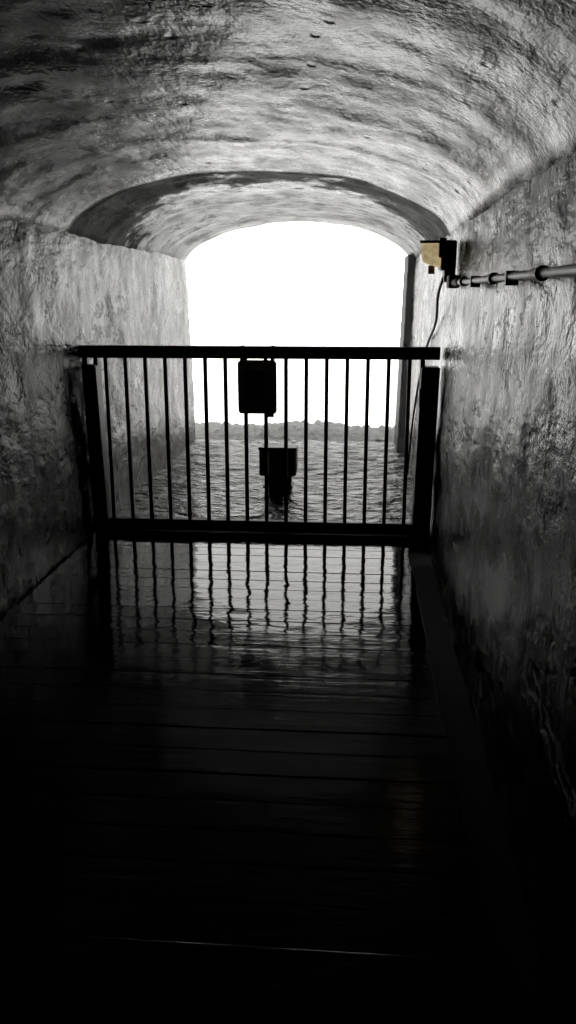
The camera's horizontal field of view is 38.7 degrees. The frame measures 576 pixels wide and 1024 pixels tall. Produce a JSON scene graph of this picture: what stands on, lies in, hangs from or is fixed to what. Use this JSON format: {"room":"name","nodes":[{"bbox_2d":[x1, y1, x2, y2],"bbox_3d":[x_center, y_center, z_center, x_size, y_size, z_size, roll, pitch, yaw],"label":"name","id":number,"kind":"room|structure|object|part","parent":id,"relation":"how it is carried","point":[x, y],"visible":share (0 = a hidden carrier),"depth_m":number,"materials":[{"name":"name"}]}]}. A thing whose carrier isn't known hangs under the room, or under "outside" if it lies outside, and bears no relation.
{"room":"underground passage","nodes":[
{"label":"underground passage","id":0,"kind":"room"},
{"bbox_2d":[0,220,195,620],"bbox_3d":[-1.632,0.048,2.300,0.093,2.220,14.150,1,15,4],"label":"wall","id":1,"kind":"structure","parent":0,"point":[61,292],"depth_m":5.14,"materials":[{"name":"paint"}]},
{"bbox_2d":[116,439,412,522],"bbox_3d":[-0.019,-0.353,7.557,2.600,0.031,3.565,1,15,4],"label":"water","id":2,"kind":"object","parent":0,"point":[355,464],"visible":0.57,"depth_m":7.06,"materials":[{"name":"grey liquid"}]},
{"bbox_2d":[258,444,297,492],"bbox_3d":[-0.079,-0.325,6.879,0.315,0.478,0.235,1,15,4],"label":"post","id":3,"kind":"object","parent":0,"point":[275,451],"visible":0.79,"depth_m":6.76,"materials":[{"name":"black plastic"}]},
{"bbox_2d":[0,0,575,258],"bbox_3d":[-0.460,-1.063,1.908,2.590,0.418,14.150,1,15,4],"label":"ceiling","id":4,"kind":"structure","parent":0,"point":[169,127],"depth_m":3.00,"materials":[{"name":"concrete"}]},
{"bbox_2d":[195,419,394,441],"bbox_3d":[0.176,-0.779,10.004,5.200,0.618,1.500,1,15,4],"label":"rock ledge","id":5,"kind":"object","parent":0,"point":[295,428],"visible":0.27,"depth_m":9.70,"materials":[{"name":"grey stone"}]},
{"bbox_2d":[405,535,555,1023],"bbox_3d":[-0.435,1.203,2.511,2.800,0.180,14.150,1,15,4],"label":"curb","id":6,"kind":"structure","parent":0,"point":[512,946],"depth_m":2.71,"materials":[{"name":"concrete"}]},
{"bbox_3d":[-0.657,1.553,0.738,2.120,0.056,10.480,1,15,4],"label":"joist","id":7,"kind":"object","parent":6,"relation":"on","visible":0},
{"bbox_2d":[0,529,507,1023],"bbox_3d":[-0.663,1.490,0.738,2.136,0.063,10.451,1,15,4],"label":"plank deck","id":8,"kind":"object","parent":7,"relation":"on","point":[228,793],"visible":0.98,"depth_m":2.72,"materials":[{"name":"black wood"}]},
{"bbox_2d":[80,345,440,537],"bbox_3d":[-0.200,-0.467,5.492,2.358,1.262,0.161,1,15,4],"label":"gate","id":9,"kind":"object","parent":8,"relation":"on","point":[104,499],"visible":1,"depth_m":5.48,"materials":[{"name":"black metal"}]},
{"bbox_2d":[237,345,276,416],"bbox_3d":[-0.200,-0.861,5.403,0.256,0.462,0.096,1,15,4],"label":"notice sign","id":10,"kind":"object","parent":9,"relation":"attached to","point":[257,379],"visible":0.99,"depth_m":5.38,"materials":[{"name":"grey laminate"}]},
{"bbox_3d":[-0.203,-0.826,5.367,0.170,0.200,0.008,1,15,4],"label":"lettering panel","id":11,"kind":"part","parent":10,"relation":"part of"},
{"bbox_2d":[403,152,575,1023],"bbox_3d":[0.722,0.096,2.121,0.081,2.220,14.150,1,15,4],"label":"wall","id":12,"kind":"structure","parent":0,"point":[501,542],"depth_m":2.69,"materials":[{"name":"paint"}]},
{"bbox_2d":[394,255,414,452],"bbox_3d":[1.249,-1.649,8.607,0.176,1.985,0.656,1,15,4],"label":"trim","id":13,"kind":"structure","parent":12,"relation":"attached to","point":[407,299],"depth_m":8.40,"materials":[{"name":"grey metal"}]},
{"bbox_2d":[420,238,456,281],"bbox_3d":[0.842,-1.422,4.639,0.207,0.235,0.200,1,15,4],"label":"wall lamp","id":14,"kind":"object","parent":12,"relation":"attached to","point":[441,253],"visible":0.94,"depth_m":4.58,"materials":[{"name":"black plastic"}]},
{"bbox_2d":[407,277,442,474],"bbox_3d":[1.009,-0.844,6.096,0.073,1.691,2.481,1,15,4],"label":"hanging cable","id":15,"kind":"object","parent":14,"relation":"hanging from","point":[441,281],"visible":0.81,"depth_m":6.17,"materials":[{"name":"black plastic"}]},
{"bbox_2d":[446,264,575,287],"bbox_3d":[0.530,-0.041,-0.080,0.057,0.070,9.750,1,15,4],"label":"conduit","id":16,"kind":"object","parent":12,"relation":"attached to","point":[541,273],"visible":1,"depth_m":2.77,"materials":[{"name":"grey metal"}]}
]}

